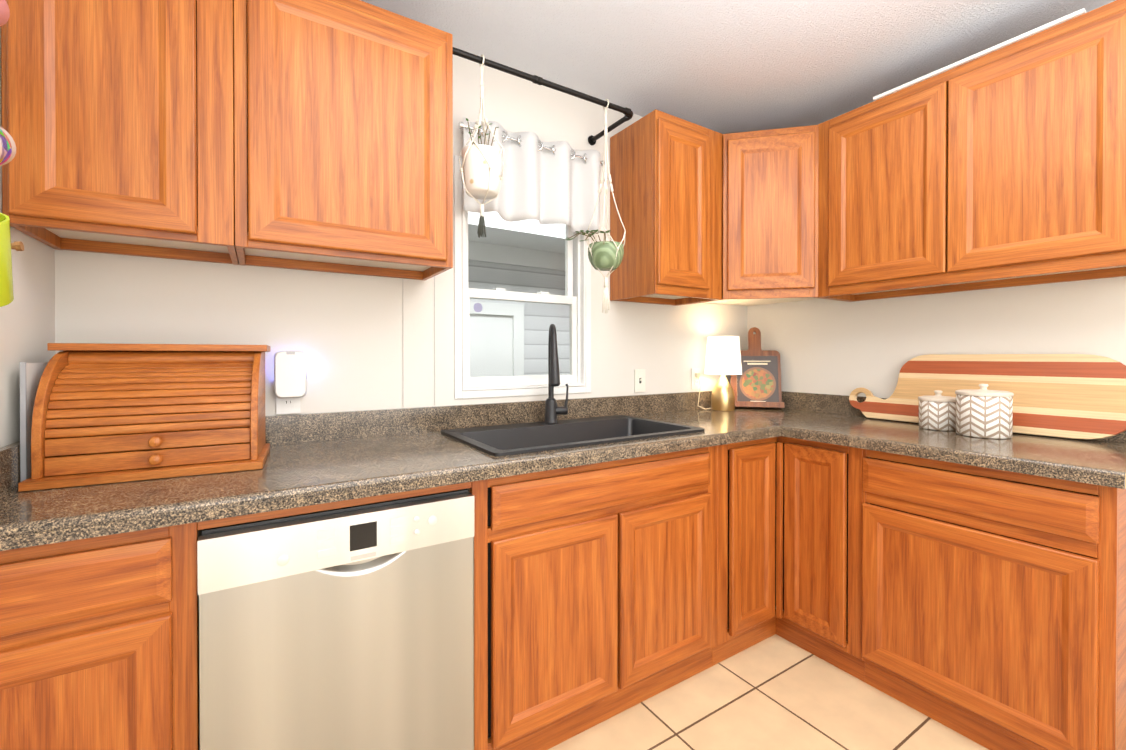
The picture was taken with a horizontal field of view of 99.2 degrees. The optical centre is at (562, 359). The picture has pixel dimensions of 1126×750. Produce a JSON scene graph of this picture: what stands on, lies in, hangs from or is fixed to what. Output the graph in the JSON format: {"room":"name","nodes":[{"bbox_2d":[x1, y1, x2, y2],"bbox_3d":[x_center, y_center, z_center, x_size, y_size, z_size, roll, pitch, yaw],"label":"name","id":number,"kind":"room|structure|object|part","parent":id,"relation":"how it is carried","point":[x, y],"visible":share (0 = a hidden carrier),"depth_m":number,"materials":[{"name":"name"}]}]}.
{"room":"kitchen","nodes":[
{"label":"kitchen","id":0,"kind":"room"},
{"bbox_2d":[0,27,54,447],"bbox_3d":[-0.526,-0.002,-0.155,0.100,2.420,3.400,0,0,-32],"label":"wall","id":1,"kind":"structure","parent":0,"point":[27,324],"depth_m":1.13,"materials":[{"name":"white paint"}]},
{"bbox_2d":[0,0,23,306],"bbox_3d":[-1.000,-0.412,0.803,0.116,0.653,0.290,0,0,-32],"label":"mug rack","id":2,"kind":"object","parent":1,"relation":"attached to","point":[7,149],"visible":1,"depth_m":0.83,"materials":[{"name":"brown wood"}]},
{"bbox_2d":[55,55,746,415],"bbox_3d":[-0.168,-0.018,2.138,3.148,2.420,0.100,0,0,-32],"label":"wall","id":3,"kind":"structure","parent":0,"point":[363,342],"depth_m":1.76,"materials":[{"name":"white paint"}]},
{"bbox_2d":[1,0,238,264],"bbox_3d":[-1.121,-0.682,1.274,0.415,0.766,0.336,0,0,-32],"label":"upper cabinet","id":4,"kind":"object","parent":3,"relation":"attached to","point":[118,121],"visible":0.96,"depth_m":1.14,"materials":[{"name":"brown wood"}]},
{"bbox_2d":[276,397,299,413],"bbox_3d":[-0.917,0.124,1.601,0.070,0.115,0.009,0,0,-32],"label":"electrical outlet plate","id":5,"kind":"object","parent":3,"relation":"attached to","point":[288,406],"visible":0.4,"depth_m":1.60,"materials":[{"name":"white plastic"}]},
{"bbox_2d":[274,351,306,398],"bbox_3d":[-0.900,0.050,1.583,0.094,0.156,0.042,0,0,-32],"label":"plug-in device","id":6,"kind":"object","parent":5,"relation":"attached to","point":[290,374],"visible":0.98,"depth_m":1.57,"materials":[{"name":"white plastic"}]},
{"bbox_2d":[234,0,452,280],"bbox_3d":[-0.692,-0.684,1.543,0.593,0.766,0.336,0,0,-32],"label":"upper cabinet","id":7,"kind":"object","parent":3,"relation":"attached to","point":[343,132],"visible":1,"depth_m":1.40,"materials":[{"name":"brown wood"}]},
{"bbox_2d":[434,276,434,404],"bbox_3d":[-0.500,-0.076,1.866,0.002,0.510,0.002,0,0,-32],"label":"trim","id":8,"kind":"structure","parent":3,"relation":"attached to","point":[434,340],"depth_m":1.85,"materials":[{"name":"grey paint"}]},
{"bbox_2d":[454,155,590,398],"bbox_3d":[-0.176,-0.328,2.124,0.665,0.970,0.102,0,0,-32],"label":"window","id":9,"kind":"structure","parent":3,"relation":"in","point":[577,296],"depth_m":2.10,"materials":[{"name":"white plastic"}]},
{"bbox_2d":[474,303,481,311],"bbox_3d":[-0.357,-0.217,2.011,0.040,0.040,0.001,0,0,-32],"label":"window sticker","id":10,"kind":"object","parent":9,"relation":"attached to","point":[477,307],"visible":1,"depth_m":2.01,"materials":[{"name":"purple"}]},
{"bbox_2d":[458,117,604,232],"bbox_3d":[-0.111,-0.760,2.046,0.693,0.369,0.100,0,0,-32],"label":"curtain","id":11,"kind":"object","parent":3,"relation":"attached to","point":[555,182],"visible":0.83,"depth_m":2.07,"materials":[{"name":"white fabric"}]},
{"bbox_2d":[453,47,632,144],"bbox_3d":[-0.105,-1.028,1.924,0.806,0.044,0.310,0,0,-32],"label":"curtain rod","id":12,"kind":"object","parent":3,"relation":"attached to","point":[626,111],"visible":1,"depth_m":1.80,"materials":[{"name":"black metal"}]},
{"bbox_2d":[459,54,504,237],"bbox_3d":[-0.279,-0.733,1.650,0.155,0.626,0.155,0,0,-32],"label":"hanging planter","id":13,"kind":"object","parent":12,"relation":"hanging from","point":[480,169],"visible":1,"depth_m":1.61,"materials":[{"name":"white ceramic"}]},
{"bbox_3d":[-0.279,-0.688,1.650,0.138,0.245,0.138,0,0,-32],"label":"hanging pot white","id":14,"kind":"part","parent":13,"relation":"part of","materials":[{"name":"ceramic"}]},
{"bbox_2d":[566,99,625,312],"bbox_3d":[0.145,-0.617,1.902,0.245,0.861,0.249,0,0,-32],"label":"hanging planter","id":15,"kind":"object","parent":12,"relation":"hanging from","point":[605,255],"visible":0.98,"depth_m":1.91,"materials":[{"name":"green ceramic"}]},
{"bbox_3d":[0.141,-0.438,1.901,0.236,0.150,0.249,0,0,-32],"label":"hanging pot green","id":16,"kind":"part","parent":15,"relation":"part of","materials":[{"name":"ceramic"}]},
{"bbox_2d":[634,369,644,391],"bbox_3d":[0.392,0.108,2.419,0.070,0.115,0.017,0,0,-32],"label":"switch plate","id":17,"kind":"object","parent":3,"relation":"attached to","point":[639,380],"visible":1,"depth_m":2.42,"materials":[{"name":"white plastic"}]},
{"bbox_2d":[610,109,721,305],"bbox_3d":[0.498,-0.678,2.292,0.428,0.788,0.336,0,0,-32],"label":"upper cabinet","id":18,"kind":"object","parent":3,"relation":"attached to","point":[666,173],"visible":1,"depth_m":2.15,"materials":[{"name":"brown wood"}]},
{"bbox_2d":[691,368,700,388],"bbox_3d":[0.733,0.107,2.639,0.070,0.115,0.009,0,0,-32],"label":"electrical outlet plate","id":19,"kind":"object","parent":3,"relation":"attached to","point":[695,384],"visible":0.94,"depth_m":2.63,"materials":[{"name":"white plastic"}]},
{"bbox_2d":[675,125,852,305],"bbox_3d":[1.009,-0.679,2.446,0.620,0.788,0.621,0,0,-32],"label":"upper cabinet","id":20,"kind":"object","parent":3,"relation":"attached to","point":[770,187],"visible":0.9,"depth_m":2.21,"materials":[{"name":"brown wood"}]},
{"bbox_2d":[361,0,1114,133],"bbox_3d":[0.738,-1.243,0.691,3.148,0.050,3.500,0,0,-32],"label":"ceiling","id":21,"kind":"structure","parent":0,"point":[727,66],"depth_m":1.87,"materials":[{"name":"white paint"}]},
{"bbox_2d":[548,634,988,749],"bbox_3d":[0.738,1.227,0.707,3.148,0.050,3.500,0,0,-32],"label":"floor","id":22,"kind":"structure","parent":0,"point":[775,692],"depth_m":1.60,"materials":[{"name":"tile"}]},
{"bbox_2d":[0,522,201,749],"bbox_3d":[-1.066,0.762,1.146,0.361,0.875,0.627,0,0,-32],"label":"base cabinet","id":23,"kind":"object","parent":22,"relation":"on","point":[98,643],"visible":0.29,"depth_m":0.91,"materials":[{"name":"brown wood"}]},
{"bbox_2d":[197,489,473,749],"bbox_3d":[-0.654,0.777,1.394,0.594,0.839,0.626,0,0,-32],"label":"dishwasher","id":24,"kind":"object","parent":22,"relation":"on","point":[349,628],"visible":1,"depth_m":1.12,"materials":[{"name":"silver metal"}]},
{"bbox_2d":[468,446,716,749],"bbox_3d":[0.016,0.757,1.827,0.995,0.875,0.627,0,0,-32],"label":"base cabinet","id":25,"kind":"object","parent":22,"relation":"on","point":[595,593],"visible":0.75,"depth_m":1.51,"materials":[{"name":"brown wood"}]},
{"bbox_2d":[197,482,471,529],"bbox_3d":[-0.508,0.339,1.158,0.599,0.029,0.019,0,0,-32],"label":"trim strip","id":26,"kind":"object","parent":25,"relation":"attached to","point":[215,523],"visible":0.5,"depth_m":1.12,"materials":[{"name":"brown wood"}]},
{"bbox_2d":[712,436,864,681],"bbox_3d":[0.940,0.754,2.219,0.988,0.875,0.948,0,0,-32],"label":"base cabinet","id":27,"kind":"object","parent":22,"relation":"on","point":[789,539],"visible":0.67,"depth_m":1.90,"materials":[{"name":"brown wood"}]},
{"bbox_2d":[0,391,831,550],"bbox_3d":[0.034,0.252,1.819,2.944,0.135,0.653,0,0,-32],"label":"countertop","id":28,"kind":"structure","parent":27,"relation":"on","point":[317,458],"depth_m":1.32,"materials":[{"name":"stone"}]},
{"bbox_2d":[20,362,47,481],"bbox_3d":[-1.274,0.144,1.182,0.009,0.277,0.272,0,0,-32],"label":"cutting board","id":29,"kind":"object","parent":28,"relation":"on","point":[30,375],"visible":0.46,"depth_m":1.08,"materials":[{"name":"white plastic"}]},
{"bbox_2d":[18,343,270,491],"bbox_3d":[-1.038,0.121,1.257,0.448,0.322,0.296,0,0,-28],"label":"bread box","id":30,"kind":"object","parent":28,"relation":"on","point":[103,413],"visible":1,"depth_m":1.18,"materials":[{"name":"brown wood"}]},
{"bbox_2d":[544,324,568,423],"bbox_3d":[-0.022,0.063,1.934,0.191,0.411,0.246,0,0,-32],"label":"faucet","id":31,"kind":"object","parent":28,"relation":"on","point":[552,410],"visible":1,"depth_m":2.00,"materials":[{"name":"black metal"}]},
{"bbox_2d":[441,415,704,455],"bbox_3d":[0.044,0.380,1.840,0.890,0.221,0.515,0,0,-32],"label":"sink","id":32,"kind":"object","parent":28,"relation":"in","point":[504,440],"visible":0.44,"depth_m":1.92,"materials":[{"name":"black"}]},
{"bbox_2d":[695,336,741,410],"bbox_3d":[0.859,0.076,2.594,0.199,0.395,0.206,0,0,-32],"label":"table lamp","id":33,"kind":"object","parent":28,"relation":"on","point":[723,356],"visible":1,"depth_m":2.53,"materials":[{"name":"white fabric"}]},
{"bbox_3d":[0.763,0.174,2.603,0.046,0.195,0.089,0,0,-32],"label":"cord","id":34,"kind":"part","parent":33,"relation":"part of","materials":[{"name":"beige plastic"}]},
{"bbox_3d":[0.865,-0.021,2.589,0.194,0.202,0.194,0,0,-32],"label":"lamp shade","id":35,"kind":"part","parent":33,"relation":"part of","materials":[{"name":"white fabric"}]},
{"bbox_2d":[731,327,784,408],"bbox_3d":[1.076,0.040,2.676,0.272,0.460,0.056,0,-12,15],"label":"cookbook stand","id":36,"kind":"object","parent":28,"relation":"on","point":[754,345],"visible":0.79,"depth_m":2.69,"materials":[{"name":"brown wood"}]},
{"bbox_2d":[737,356,778,401],"bbox_3d":[1.077,0.116,2.658,0.213,0.269,0.022,0,-12,15],"label":"cookbook","id":37,"kind":"object","parent":36,"relation":"on","point":[757,380],"visible":0.9,"depth_m":2.65,"materials":[{"name":"white"}]},
{"bbox_2d":[849,354,1125,439],"bbox_3d":[1.640,0.128,1.937,0.019,0.300,0.912,14,-7,-31],"label":"cutting board","id":38,"kind":"object","parent":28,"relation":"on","point":[1076,396],"visible":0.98,"depth_m":1.77,"materials":[{"name":"beige wood"}]},
{"bbox_2d":[704,391,815,394],"bbox_3d":[0.989,0.248,2.442,0.664,0.135,0.450,0,0,-32],"label":"backsplash","id":39,"kind":"structure","parent":27,"relation":"on","point":[705,392],"depth_m":2.62,"materials":[{"name":"laminate"}]},
{"bbox_2d":[784,395,1125,488],"bbox_3d":[1.427,0.252,1.760,0.650,0.135,0.930,0,0,-32],"label":"countertop","id":40,"kind":"structure","parent":27,"relation":"on","point":[830,419],"depth_m":1.62,"materials":[{"name":"stone"}]},
{"bbox_2d":[918,390,955,430],"bbox_3d":[1.504,0.201,1.921,0.132,0.154,0.132,0,0,38],"label":"canister","id":41,"kind":"object","parent":40,"relation":"on","point":[937,410],"visible":0.94,"depth_m":1.88,"materials":[{"name":"beige ceramic"}]},
{"bbox_2d":[955,384,1013,438],"bbox_3d":[1.539,0.184,1.754,0.162,0.190,0.162,0,0,38],"label":"canister","id":42,"kind":"object","parent":40,"relation":"on","point":[982,412],"visible":1,"depth_m":1.70,"materials":[{"name":"beige ceramic"}]},
{"bbox_2d":[862,449,1125,749],"bbox_3d":[1.510,0.758,1.653,0.627,0.875,0.617,0,0,-32],"label":"base cabinet","id":43,"kind":"object","parent":22,"relation":"on","point":[993,609],"visible":0.77,"depth_m":1.43,"materials":[{"name":"brown wood"}]},
{"bbox_2d":[747,0,1125,397],"bbox_3d":[2.054,-0.013,1.468,0.100,2.420,3.400,0,0,-32],"label":"wall","id":44,"kind":"structure","parent":0,"point":[832,347],"depth_m":2.11,"materials":[{"name":"white paint"}]},
{"bbox_2d":[818,0,1125,300],"bbox_3d":[1.547,-0.675,1.857,0.336,0.788,0.970,0,0,-32],"label":"upper cabinet","id":45,"kind":"object","parent":44,"relation":"attached to","point":[1005,166],"visible":1,"depth_m":1.67,"materials":[{"name":"brown wood"}]},
{"bbox_2d":[873,8,1086,100],"bbox_3d":[1.495,-1.075,1.759,0.130,0.011,0.600,0,0,-32],"label":"light strip","id":46,"kind":"object","parent":45,"relation":"on","point":[1003,44],"visible":0.36,"depth_m":1.67,"materials":[{"name":"white plastic"}]},
{"bbox_3d":[-0.192,1.411,3.077,7.000,0.050,1.500,0,0,-32],"label":"ground","id":47,"kind":"structure","parent":0,"visible":0},
{"bbox_2d":[468,260,569,375],"bbox_3d":[-0.618,0.247,3.746,7.000,2.270,0.100,0,0,-32],"label":"neighbor siding","id":48,"kind":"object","parent":47,"relation":"on","point":[479,275],"depth_m":3.93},
{"bbox_2d":[468,212,564,376],"bbox_3d":[-0.493,-0.237,3.544,7.000,1.640,0.570,0,0,-32],"label":"trim","id":49,"kind":"structure","parent":48,"relation":"attached to","point":[537,253],"depth_m":3.68,"materials":[{"name":"white"}]}
]}

